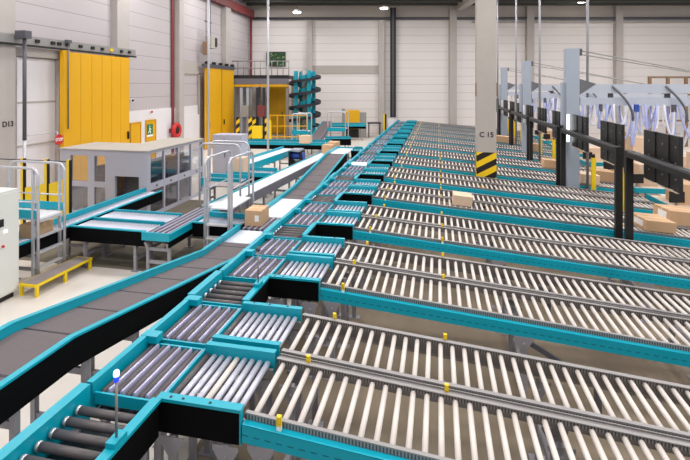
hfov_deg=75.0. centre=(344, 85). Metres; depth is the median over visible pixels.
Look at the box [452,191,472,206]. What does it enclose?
carton
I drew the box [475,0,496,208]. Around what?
concrete column
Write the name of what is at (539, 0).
pipe
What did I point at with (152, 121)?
door
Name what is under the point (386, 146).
conveyor
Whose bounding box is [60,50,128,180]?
sliding door
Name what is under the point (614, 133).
display panel
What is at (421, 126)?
lane
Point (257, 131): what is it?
box
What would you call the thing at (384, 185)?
lane
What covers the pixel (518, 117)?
display panel
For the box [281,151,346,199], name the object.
conveyor
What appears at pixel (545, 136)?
monitor
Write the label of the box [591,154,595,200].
post
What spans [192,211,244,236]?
conveyor
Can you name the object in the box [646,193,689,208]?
bench
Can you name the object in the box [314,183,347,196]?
table
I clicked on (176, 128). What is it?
hose reel
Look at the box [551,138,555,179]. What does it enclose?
post
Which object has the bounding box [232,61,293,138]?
mezzanine
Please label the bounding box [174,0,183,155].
trim
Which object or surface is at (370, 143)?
conveyor
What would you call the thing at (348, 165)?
table
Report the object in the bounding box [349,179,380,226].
conveyor
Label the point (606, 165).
monitor
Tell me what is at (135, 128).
door
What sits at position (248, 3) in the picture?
trim
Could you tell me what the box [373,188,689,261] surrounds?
lane
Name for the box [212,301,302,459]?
conveyor
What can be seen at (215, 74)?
gate
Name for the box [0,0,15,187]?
trim
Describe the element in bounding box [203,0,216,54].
wall
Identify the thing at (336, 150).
conveyor
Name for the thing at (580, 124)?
display panel
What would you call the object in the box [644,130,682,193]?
display panel
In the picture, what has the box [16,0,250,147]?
wall
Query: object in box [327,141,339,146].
carton
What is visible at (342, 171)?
table
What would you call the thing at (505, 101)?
display panel
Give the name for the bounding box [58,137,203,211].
enclosure
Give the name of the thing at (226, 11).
trim
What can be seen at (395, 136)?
conveyor
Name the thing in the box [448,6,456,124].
trim
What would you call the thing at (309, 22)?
trim
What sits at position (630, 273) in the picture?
lane
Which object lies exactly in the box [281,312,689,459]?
lane
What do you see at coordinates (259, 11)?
ceiling beam
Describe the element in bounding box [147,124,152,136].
exit sign
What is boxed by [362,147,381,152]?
table
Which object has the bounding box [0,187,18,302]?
tall cabinet
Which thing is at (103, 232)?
conveyor
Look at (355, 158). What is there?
table
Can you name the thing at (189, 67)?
trim
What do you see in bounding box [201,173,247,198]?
conveyor
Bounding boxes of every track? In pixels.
[0,32,136,57]
[202,61,234,69]
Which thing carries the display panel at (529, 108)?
attached to the guard rail at (513, 113)
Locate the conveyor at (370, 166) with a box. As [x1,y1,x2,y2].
[365,164,389,181]
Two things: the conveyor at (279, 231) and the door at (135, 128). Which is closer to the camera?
the conveyor at (279, 231)
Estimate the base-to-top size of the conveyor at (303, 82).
4.600 m
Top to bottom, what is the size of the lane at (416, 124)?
1.144 m
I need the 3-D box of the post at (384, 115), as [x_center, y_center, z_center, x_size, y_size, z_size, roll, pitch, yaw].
[2.758,2.725,31.200,0.230,1.550,0.120,0,0,0]
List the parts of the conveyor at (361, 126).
rail, rail, panel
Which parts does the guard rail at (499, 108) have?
post, post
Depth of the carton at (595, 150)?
17.40 m
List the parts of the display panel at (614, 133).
panel, panel, panel, panel, panel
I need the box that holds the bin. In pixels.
[288,148,304,165]
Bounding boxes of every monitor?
[543,134,549,140]
[583,152,591,161]
[603,161,613,169]
[634,174,643,186]
[669,191,684,205]
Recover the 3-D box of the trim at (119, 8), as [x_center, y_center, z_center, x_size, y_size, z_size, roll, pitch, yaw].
[-8.919,-1.300,17.859,0.280,9.600,0.751,0,0,8]
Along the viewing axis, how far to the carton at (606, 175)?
13.55 m
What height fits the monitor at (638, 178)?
0.360 m
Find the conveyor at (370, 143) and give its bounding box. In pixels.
[369,142,387,146]
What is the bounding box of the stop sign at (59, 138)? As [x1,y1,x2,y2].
[27,131,62,144]
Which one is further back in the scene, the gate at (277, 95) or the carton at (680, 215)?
the gate at (277, 95)
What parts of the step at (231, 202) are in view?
post, rail, handrail, post, handrail, rail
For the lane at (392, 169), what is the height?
1.144 m
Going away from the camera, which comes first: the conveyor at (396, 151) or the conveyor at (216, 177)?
the conveyor at (216, 177)
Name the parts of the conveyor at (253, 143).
panel, rail, rail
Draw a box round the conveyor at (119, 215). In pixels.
[93,209,181,258]
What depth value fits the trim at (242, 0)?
30.68 m
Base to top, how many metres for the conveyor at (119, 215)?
0.780 m
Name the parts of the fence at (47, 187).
post, panel, post, panel, post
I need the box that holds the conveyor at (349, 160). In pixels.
[346,159,371,165]
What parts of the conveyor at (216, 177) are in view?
rail, rail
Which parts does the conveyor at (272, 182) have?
panel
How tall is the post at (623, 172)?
1.600 m
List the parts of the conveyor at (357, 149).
panel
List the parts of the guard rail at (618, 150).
post, post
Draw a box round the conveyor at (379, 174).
[359,168,386,196]
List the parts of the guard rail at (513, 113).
post, post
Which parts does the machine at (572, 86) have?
post, hose rail, tie rod, tie rod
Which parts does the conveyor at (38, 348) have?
leg, leg, leg, leg, panel, rail, rail, leg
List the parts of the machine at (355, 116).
frame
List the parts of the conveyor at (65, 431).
rail, plate, rail, panel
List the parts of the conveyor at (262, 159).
rail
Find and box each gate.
[204,68,220,148]
[221,69,233,132]
[269,87,285,132]
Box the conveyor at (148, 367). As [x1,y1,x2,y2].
[87,329,204,459]
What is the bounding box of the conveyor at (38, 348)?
[0,237,248,441]
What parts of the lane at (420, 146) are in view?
rail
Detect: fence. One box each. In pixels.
[0,158,71,223]
[270,115,306,138]
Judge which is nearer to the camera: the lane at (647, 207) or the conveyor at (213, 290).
the conveyor at (213, 290)
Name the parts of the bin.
motor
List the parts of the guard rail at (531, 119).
post, post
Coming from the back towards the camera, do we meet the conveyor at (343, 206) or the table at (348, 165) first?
the table at (348, 165)
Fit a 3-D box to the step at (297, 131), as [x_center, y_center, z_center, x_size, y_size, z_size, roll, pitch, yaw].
[-2.263,2.460,23.734,0.860,2.080,0.890,0,0,12]
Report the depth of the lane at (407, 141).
19.00 m
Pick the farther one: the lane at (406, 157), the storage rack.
the storage rack
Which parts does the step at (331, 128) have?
handrail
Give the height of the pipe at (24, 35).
5.080 m
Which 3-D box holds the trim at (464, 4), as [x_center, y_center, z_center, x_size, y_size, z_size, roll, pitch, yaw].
[8.250,-5.815,28.275,0.501,0.730,8.550,0,0,0]
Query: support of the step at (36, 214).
on the floor
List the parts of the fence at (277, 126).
rail, rail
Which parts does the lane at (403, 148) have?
comb rail, rail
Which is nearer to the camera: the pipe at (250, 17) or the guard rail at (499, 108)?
the guard rail at (499, 108)
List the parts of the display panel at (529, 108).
panel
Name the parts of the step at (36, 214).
handrail, post, rail, post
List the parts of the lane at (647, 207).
rail, comb rail, rail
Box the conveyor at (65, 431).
[0,383,160,459]
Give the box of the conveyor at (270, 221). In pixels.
[242,218,279,231]
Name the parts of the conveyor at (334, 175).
rail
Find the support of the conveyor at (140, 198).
on the floor
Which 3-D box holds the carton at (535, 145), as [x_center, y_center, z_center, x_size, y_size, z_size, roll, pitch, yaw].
[8.190,2.658,19.802,0.623,0.348,0.550,0,0,12]
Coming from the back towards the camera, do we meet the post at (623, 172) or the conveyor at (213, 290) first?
the post at (623, 172)
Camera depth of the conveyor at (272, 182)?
13.11 m
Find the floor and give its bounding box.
[0,134,689,459]
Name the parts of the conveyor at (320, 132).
panel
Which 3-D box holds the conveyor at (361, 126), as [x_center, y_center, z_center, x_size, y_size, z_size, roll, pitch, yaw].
[-0.087,2.955,29.227,2.864,1.090,0.710,0,0,0]
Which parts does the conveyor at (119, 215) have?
leg, rail, rail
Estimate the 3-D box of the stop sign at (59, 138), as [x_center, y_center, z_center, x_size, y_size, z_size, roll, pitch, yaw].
[-9.168,1.650,13.755,0.097,0.440,1.370,0,0,8]
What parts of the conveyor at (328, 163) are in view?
rail, panel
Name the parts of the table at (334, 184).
rail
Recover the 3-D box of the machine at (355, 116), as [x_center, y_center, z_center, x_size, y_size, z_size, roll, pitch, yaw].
[1.123,2.525,30.750,2.650,1.950,0.900,0,0,0]
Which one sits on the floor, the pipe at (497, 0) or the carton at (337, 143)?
the pipe at (497, 0)
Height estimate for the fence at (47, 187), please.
1.780 m
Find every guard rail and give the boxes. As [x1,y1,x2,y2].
[498,107,511,144]
[511,111,529,159]
[529,117,560,196]
[560,128,622,259]
[624,150,689,263]
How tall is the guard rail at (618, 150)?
2.330 m
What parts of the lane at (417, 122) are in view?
rail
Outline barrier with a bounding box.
[252,120,270,138]
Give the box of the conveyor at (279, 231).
[263,220,316,304]
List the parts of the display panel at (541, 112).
panel, panel, panel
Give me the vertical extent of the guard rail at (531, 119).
2.330 m
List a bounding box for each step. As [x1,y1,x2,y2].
[0,160,65,277]
[199,140,249,212]
[204,150,253,246]
[292,112,311,153]
[327,111,348,146]
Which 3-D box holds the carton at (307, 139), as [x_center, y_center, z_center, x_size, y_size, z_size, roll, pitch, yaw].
[-1.863,2.522,21.369,0.502,0.352,0.500,0,0,12]
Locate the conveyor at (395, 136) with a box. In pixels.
[393,135,407,139]
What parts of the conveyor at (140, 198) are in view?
leg, rail, rail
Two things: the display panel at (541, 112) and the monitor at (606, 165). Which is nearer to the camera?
the monitor at (606, 165)
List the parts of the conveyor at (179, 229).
leg, plate, plate, leg, panel, leg, rail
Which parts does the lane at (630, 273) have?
leg, leg, rail, comb rail, rail, leg, leg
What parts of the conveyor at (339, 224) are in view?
guard panel, frame rail, leg, leg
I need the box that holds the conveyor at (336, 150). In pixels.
[329,146,353,160]
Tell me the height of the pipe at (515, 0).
9.690 m
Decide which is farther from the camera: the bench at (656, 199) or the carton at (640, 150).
the carton at (640, 150)
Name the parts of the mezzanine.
rail, rail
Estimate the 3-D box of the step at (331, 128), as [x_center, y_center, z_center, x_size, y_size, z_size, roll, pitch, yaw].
[-0.390,2.460,25.287,1.060,2.080,0.890,0,0,12]
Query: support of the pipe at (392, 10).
attached to the wall at (421, 45)
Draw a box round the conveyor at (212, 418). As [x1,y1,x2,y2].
[156,341,276,459]
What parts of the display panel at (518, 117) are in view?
panel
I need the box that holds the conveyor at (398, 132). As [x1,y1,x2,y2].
[397,131,409,134]
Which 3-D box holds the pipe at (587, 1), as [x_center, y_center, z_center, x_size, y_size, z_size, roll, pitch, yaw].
[6.923,-1.345,12.845,0.130,9.690,0.130,0,0,12]
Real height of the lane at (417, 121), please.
1.144 m
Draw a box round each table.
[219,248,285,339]
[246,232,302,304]
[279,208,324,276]
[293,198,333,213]
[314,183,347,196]
[323,177,353,187]
[336,167,362,176]
[342,163,367,170]
[352,156,373,161]
[355,152,376,158]
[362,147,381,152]
[366,144,382,149]
[372,140,387,144]
[374,138,388,142]
[380,133,393,136]
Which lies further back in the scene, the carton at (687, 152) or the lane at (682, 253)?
the carton at (687, 152)
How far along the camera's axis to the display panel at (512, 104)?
22.28 m
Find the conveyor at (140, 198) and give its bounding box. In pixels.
[19,188,162,278]
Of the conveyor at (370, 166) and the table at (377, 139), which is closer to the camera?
the conveyor at (370, 166)
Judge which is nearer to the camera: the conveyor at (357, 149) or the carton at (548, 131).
the conveyor at (357, 149)
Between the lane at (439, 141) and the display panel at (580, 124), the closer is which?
the display panel at (580, 124)
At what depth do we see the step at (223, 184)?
10.87 m
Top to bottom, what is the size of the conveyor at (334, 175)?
1.170 m
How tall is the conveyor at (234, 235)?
0.840 m
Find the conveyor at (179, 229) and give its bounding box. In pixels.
[142,207,219,269]
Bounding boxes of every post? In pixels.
[383,114,386,131]
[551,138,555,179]
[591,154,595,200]
[623,172,623,226]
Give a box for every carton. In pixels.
[19,219,53,237]
[229,156,247,171]
[245,205,268,226]
[299,135,311,143]
[322,144,334,153]
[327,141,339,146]
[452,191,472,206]
[496,135,514,142]
[533,143,538,150]
[540,157,555,168]
[547,130,552,140]
[580,171,599,184]
[589,146,602,160]
[589,167,613,181]
[626,135,643,147]
[626,145,643,153]
[634,162,657,185]
[634,212,676,233]
[653,203,689,225]
[666,180,689,204]
[683,154,685,167]
[686,151,689,164]
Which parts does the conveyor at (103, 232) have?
leg, leg, rail, panel, leg, leg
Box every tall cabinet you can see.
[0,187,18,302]
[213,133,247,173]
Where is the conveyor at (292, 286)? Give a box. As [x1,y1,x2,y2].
[267,253,332,377]
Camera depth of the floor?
5.97 m
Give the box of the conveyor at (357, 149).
[351,146,362,157]
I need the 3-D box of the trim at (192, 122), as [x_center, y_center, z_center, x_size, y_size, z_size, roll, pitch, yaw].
[-8.127,1.450,23.663,0.070,4.100,2.010,0,0,8]
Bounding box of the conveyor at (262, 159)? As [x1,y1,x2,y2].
[250,146,289,169]
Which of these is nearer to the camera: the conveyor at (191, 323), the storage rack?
the conveyor at (191, 323)
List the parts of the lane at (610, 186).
rail, comb rail, rail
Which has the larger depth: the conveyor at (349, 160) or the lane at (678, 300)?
the conveyor at (349, 160)
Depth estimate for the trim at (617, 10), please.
32.60 m
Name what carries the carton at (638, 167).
on the bench at (643, 189)
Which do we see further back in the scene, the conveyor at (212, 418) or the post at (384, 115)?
the post at (384, 115)
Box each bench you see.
[538,138,551,144]
[580,157,602,165]
[634,183,665,198]
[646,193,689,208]
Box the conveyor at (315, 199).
[303,191,342,204]
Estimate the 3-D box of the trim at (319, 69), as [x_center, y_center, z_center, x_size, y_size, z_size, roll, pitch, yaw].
[0.037,-1.200,32.970,4.840,0.600,0.062,0,0,0]
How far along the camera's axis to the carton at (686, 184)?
10.95 m
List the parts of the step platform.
leg, leg, leg, leg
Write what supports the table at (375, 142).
on the floor
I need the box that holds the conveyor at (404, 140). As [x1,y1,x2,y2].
[389,139,405,143]
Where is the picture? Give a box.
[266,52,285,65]
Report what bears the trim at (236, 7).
attached to the wall at (81, 21)
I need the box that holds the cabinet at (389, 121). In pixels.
[387,119,394,127]
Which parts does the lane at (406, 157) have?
rail, comb rail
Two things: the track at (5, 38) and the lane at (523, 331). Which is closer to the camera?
the lane at (523, 331)
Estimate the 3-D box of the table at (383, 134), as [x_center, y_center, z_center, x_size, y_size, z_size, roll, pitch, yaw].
[2.073,2.916,21.837,0.680,1.168,0.730,0,0,12]
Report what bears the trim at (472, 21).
attached to the wall at (421, 45)
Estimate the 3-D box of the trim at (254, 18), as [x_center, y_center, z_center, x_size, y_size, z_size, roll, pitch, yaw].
[16.550,-4.920,32.750,46.900,0.171,0.182,0,0,0]
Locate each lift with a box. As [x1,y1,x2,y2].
[236,88,251,138]
[252,88,266,138]
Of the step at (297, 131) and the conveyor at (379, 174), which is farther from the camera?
the step at (297, 131)
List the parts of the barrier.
post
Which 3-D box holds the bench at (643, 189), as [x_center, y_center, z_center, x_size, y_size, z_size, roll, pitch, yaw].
[8.756,3.180,13.288,0.930,0.640,1.530,0,0,12]
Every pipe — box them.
[15,30,31,157]
[65,40,71,128]
[171,0,173,153]
[208,0,209,155]
[250,17,251,74]
[267,0,269,164]
[390,8,395,116]
[497,0,497,134]
[515,0,516,145]
[539,0,540,178]
[586,0,588,199]
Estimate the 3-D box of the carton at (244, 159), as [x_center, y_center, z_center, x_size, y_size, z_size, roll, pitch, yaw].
[-3.427,2.522,14.545,0.502,0.452,0.420,0,0,12]
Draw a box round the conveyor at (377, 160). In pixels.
[372,157,393,197]
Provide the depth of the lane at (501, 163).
15.91 m
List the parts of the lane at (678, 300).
leg, leg, leg, leg, comb rail, rail, leg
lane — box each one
[242,353,689,459]
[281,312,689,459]
[320,259,689,413]
[336,241,689,378]
[354,214,689,323]
[362,204,689,283]
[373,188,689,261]
[378,181,689,246]
[385,170,655,220]
[388,166,653,218]
[393,158,613,198]
[395,155,613,201]
[399,149,589,184]
[401,146,585,178]
[403,142,581,165]
[406,140,551,158]
[407,137,551,163]
[408,135,551,153]
[410,132,551,153]
[412,128,538,142]
[412,130,548,145]
[414,126,536,139]
[415,124,520,136]
[416,122,520,133]
[416,124,520,134]
[417,121,520,131]
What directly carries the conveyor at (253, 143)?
on the floor
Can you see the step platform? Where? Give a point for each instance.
(38, 280)
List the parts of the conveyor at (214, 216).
rail, panel, rail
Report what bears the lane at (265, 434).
on the floor
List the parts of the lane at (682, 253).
leg, leg, comb rail, rail, leg, leg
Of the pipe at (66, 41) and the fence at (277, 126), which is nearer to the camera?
the pipe at (66, 41)
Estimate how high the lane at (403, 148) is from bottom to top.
1.144 m
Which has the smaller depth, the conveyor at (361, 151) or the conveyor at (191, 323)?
the conveyor at (191, 323)
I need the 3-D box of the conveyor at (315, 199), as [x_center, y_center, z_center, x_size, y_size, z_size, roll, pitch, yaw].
[-0.451,2.915,9.604,0.730,1.170,0.658,0,0,12]
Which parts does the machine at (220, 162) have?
door, door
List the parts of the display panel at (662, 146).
panel, panel, panel, panel, panel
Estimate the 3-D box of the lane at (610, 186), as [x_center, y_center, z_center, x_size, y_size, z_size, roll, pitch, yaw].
[4.846,2.926,13.716,6.700,1.148,0.837,0,0,12]
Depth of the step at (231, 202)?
8.80 m
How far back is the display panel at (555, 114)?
14.12 m
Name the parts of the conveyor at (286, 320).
leg, leg, leg, frame rail, leg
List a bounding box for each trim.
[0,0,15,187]
[111,0,128,57]
[129,105,197,157]
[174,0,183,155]
[184,62,198,73]
[211,0,253,17]
[222,6,230,69]
[242,0,689,1]
[247,2,689,5]
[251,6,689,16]
[252,17,689,19]
[307,20,311,108]
[312,66,378,73]
[378,20,383,133]
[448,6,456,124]
[456,0,474,10]
[472,21,689,22]
[525,6,533,133]
[613,6,622,123]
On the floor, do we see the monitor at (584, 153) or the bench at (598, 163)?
the bench at (598, 163)
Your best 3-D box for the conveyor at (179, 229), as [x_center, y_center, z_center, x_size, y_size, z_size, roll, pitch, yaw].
[-3.291,3.100,9.227,0.560,0.800,1.960,0,0,12]
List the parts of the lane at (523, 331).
leg, leg, rail, comb rail, rail, leg, leg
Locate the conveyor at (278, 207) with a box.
[266,195,301,218]
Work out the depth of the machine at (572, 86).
12.41 m
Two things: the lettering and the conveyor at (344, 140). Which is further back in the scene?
the conveyor at (344, 140)
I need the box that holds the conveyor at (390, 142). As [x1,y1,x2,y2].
[387,141,403,146]
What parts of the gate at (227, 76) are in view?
edge post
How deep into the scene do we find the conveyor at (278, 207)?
10.27 m
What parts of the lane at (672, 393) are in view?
leg, leg, comb rail, rail, leg, leg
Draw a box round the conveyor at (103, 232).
[69,220,159,271]
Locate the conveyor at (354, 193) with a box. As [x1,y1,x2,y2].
[342,185,375,224]
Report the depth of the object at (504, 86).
25.43 m
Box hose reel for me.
[169,123,181,137]
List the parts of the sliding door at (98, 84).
edge post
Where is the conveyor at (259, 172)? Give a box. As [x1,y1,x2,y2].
[226,167,276,197]
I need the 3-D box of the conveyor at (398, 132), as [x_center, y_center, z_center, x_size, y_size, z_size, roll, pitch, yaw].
[3.001,2.913,23.057,0.675,1.173,0.795,0,0,12]
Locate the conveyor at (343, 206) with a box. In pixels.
[327,200,366,273]
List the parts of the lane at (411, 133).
rail, rail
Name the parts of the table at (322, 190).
rail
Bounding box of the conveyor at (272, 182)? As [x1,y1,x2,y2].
[209,152,323,212]
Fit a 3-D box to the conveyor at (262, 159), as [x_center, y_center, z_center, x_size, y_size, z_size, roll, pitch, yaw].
[-2.922,3.030,17.147,0.655,0.940,4.015,0,0,17]
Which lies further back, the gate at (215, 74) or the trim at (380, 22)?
the trim at (380, 22)
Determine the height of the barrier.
1.500 m
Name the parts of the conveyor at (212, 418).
leg, guard panel, leg, leg, frame rail, leg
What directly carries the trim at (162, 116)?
attached to the wall at (81, 21)
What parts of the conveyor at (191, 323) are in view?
rail, leg, leg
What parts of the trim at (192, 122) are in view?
door, door frame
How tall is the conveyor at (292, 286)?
1.173 m
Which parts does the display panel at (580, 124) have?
panel, panel, panel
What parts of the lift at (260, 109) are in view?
guard post, guard post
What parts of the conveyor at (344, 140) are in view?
panel, rail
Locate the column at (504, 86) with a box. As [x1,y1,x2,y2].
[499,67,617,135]
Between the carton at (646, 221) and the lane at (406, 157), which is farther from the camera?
the lane at (406, 157)
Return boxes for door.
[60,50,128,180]
[130,122,140,142]
[145,119,155,158]
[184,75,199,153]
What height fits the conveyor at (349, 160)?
1.170 m
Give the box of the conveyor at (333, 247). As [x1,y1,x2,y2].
[289,235,344,338]
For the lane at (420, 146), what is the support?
on the floor
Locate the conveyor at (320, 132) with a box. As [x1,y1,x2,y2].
[311,121,330,153]
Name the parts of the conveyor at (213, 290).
rail, leg, rail, panel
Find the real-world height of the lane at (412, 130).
1.144 m
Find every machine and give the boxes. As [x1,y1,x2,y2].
[342,108,380,137]
[560,48,689,198]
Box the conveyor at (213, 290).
[188,270,269,398]
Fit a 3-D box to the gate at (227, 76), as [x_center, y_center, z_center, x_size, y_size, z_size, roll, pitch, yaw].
[-7.209,1.225,27.615,0.160,4.450,1.880,0,0,8]
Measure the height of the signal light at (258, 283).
0.450 m
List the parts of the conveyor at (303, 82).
post, post, post, post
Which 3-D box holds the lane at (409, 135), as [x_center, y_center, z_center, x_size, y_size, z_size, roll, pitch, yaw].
[6.345,2.928,20.965,6.700,1.144,0.730,0,0,12]
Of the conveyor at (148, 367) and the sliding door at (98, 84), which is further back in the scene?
the sliding door at (98, 84)
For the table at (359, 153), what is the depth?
15.39 m
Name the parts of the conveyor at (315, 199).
rail, rail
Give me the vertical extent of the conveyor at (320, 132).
1.380 m
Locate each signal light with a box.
[105,369,126,449]
[253,246,262,287]
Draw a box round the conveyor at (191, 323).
[149,295,241,457]
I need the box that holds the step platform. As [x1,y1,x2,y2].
[19,256,91,297]
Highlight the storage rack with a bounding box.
[648,76,689,146]
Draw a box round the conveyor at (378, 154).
[375,153,395,161]
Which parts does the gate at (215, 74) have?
edge post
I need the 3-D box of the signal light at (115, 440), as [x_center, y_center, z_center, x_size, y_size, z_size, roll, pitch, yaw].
[-1.495,2.092,2.943,0.070,0.474,0.120,0,0,12]
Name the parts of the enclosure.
frame, frame, plate, frame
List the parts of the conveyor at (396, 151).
guard panel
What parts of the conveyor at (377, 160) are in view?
guard panel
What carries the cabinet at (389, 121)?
on the floor
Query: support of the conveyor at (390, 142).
on the floor
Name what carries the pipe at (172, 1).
attached to the wall at (81, 21)
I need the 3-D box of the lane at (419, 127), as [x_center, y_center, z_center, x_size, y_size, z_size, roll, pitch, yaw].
[7.235,2.928,25.274,6.700,1.144,0.730,0,0,12]
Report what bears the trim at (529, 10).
attached to the wall at (421, 45)
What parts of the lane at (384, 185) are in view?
rail, comb rail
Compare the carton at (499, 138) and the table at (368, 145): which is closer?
the table at (368, 145)
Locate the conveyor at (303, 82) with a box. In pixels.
[289,69,320,138]
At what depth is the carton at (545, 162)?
15.33 m
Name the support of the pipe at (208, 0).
on the floor
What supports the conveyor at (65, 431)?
on the floor
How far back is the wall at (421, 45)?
33.00 m
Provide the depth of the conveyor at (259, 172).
14.31 m
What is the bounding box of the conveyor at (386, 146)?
[383,145,401,148]
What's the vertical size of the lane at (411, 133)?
1.148 m
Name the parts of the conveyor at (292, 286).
leg, leg, guard panel, leg, frame rail, leg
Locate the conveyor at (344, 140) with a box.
[325,136,350,146]
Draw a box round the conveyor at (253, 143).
[248,139,331,159]
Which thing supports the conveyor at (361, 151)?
on the floor
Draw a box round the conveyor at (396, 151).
[381,148,399,162]
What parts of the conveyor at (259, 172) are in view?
rail, panel, rail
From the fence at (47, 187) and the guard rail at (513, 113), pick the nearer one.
the fence at (47, 187)
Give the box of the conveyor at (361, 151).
[358,150,380,155]
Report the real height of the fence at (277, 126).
1.750 m
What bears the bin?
on the floor
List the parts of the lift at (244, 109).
guard post, guard post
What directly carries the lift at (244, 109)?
on the floor
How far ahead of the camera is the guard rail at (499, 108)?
23.43 m
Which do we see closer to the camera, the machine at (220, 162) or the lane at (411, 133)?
the machine at (220, 162)
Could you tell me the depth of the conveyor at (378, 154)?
15.52 m
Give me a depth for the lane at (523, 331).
5.17 m
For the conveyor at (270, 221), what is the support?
on the floor
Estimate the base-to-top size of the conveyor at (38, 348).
1.380 m
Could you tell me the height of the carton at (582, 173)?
0.301 m
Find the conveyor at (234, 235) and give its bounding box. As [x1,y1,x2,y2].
[220,224,262,243]
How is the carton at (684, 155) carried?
on the carton
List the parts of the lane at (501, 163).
rail, comb rail, rail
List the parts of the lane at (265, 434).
leg, leg, rail, comb rail, leg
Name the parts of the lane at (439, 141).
rail, comb rail, rail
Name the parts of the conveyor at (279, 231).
rail, rail, panel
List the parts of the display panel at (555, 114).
panel, panel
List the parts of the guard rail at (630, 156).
post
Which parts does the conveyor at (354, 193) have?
guard panel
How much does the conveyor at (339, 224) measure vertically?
1.173 m
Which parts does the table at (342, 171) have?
rail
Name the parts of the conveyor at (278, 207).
rail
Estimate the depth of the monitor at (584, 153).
17.25 m
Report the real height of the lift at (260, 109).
3.400 m
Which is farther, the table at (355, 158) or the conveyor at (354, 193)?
the table at (355, 158)
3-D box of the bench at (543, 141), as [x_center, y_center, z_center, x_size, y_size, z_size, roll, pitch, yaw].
[10.982,3.180,24.060,0.930,0.640,1.530,0,0,12]
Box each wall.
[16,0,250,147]
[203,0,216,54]
[252,20,689,133]
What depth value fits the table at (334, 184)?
11.11 m
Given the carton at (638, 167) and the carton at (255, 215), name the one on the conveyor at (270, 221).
the carton at (255, 215)
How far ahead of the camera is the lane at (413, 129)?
24.66 m
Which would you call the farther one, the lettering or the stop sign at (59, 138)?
the stop sign at (59, 138)
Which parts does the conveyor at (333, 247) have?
frame rail, leg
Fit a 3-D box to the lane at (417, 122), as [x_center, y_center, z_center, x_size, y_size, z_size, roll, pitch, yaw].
[7.963,2.926,28.798,6.700,1.148,0.837,0,0,12]
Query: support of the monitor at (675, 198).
on the bench at (656, 199)
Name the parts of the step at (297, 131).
handrail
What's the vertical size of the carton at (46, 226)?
0.232 m
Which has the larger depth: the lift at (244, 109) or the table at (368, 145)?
the lift at (244, 109)
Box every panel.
[16,47,59,199]
[504,100,507,116]
[510,101,514,119]
[517,103,520,122]
[526,105,533,127]
[537,107,546,133]
[552,110,562,138]
[572,114,588,152]
[600,120,624,167]
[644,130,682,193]
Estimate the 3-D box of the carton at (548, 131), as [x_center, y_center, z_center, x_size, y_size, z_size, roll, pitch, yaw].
[11.098,2.648,24.154,0.502,0.501,0.600,0,0,12]
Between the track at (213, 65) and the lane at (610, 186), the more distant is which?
the track at (213, 65)
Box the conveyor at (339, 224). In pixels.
[314,211,359,287]
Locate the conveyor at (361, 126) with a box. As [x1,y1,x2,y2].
[332,123,365,140]
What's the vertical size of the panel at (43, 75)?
4.660 m
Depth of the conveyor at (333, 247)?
6.83 m
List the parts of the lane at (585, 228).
rail, comb rail, rail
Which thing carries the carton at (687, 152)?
on the carton
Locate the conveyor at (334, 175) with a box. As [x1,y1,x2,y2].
[328,172,359,181]
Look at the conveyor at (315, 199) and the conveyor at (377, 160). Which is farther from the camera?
the conveyor at (377, 160)
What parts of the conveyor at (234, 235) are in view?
rail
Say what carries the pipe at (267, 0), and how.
on the floor
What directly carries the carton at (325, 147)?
on the conveyor at (272, 182)
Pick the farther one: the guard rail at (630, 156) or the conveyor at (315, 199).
the conveyor at (315, 199)
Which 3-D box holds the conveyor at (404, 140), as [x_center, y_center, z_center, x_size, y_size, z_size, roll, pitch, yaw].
[2.275,2.916,19.554,0.660,1.168,0.720,0,0,12]
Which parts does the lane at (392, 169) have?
rail, comb rail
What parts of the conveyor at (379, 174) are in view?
guard panel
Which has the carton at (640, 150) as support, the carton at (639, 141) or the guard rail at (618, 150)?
the carton at (639, 141)
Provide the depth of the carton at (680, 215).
9.36 m
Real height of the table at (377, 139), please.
1.168 m
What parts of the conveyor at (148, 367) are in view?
leg, rail, plate, leg, leg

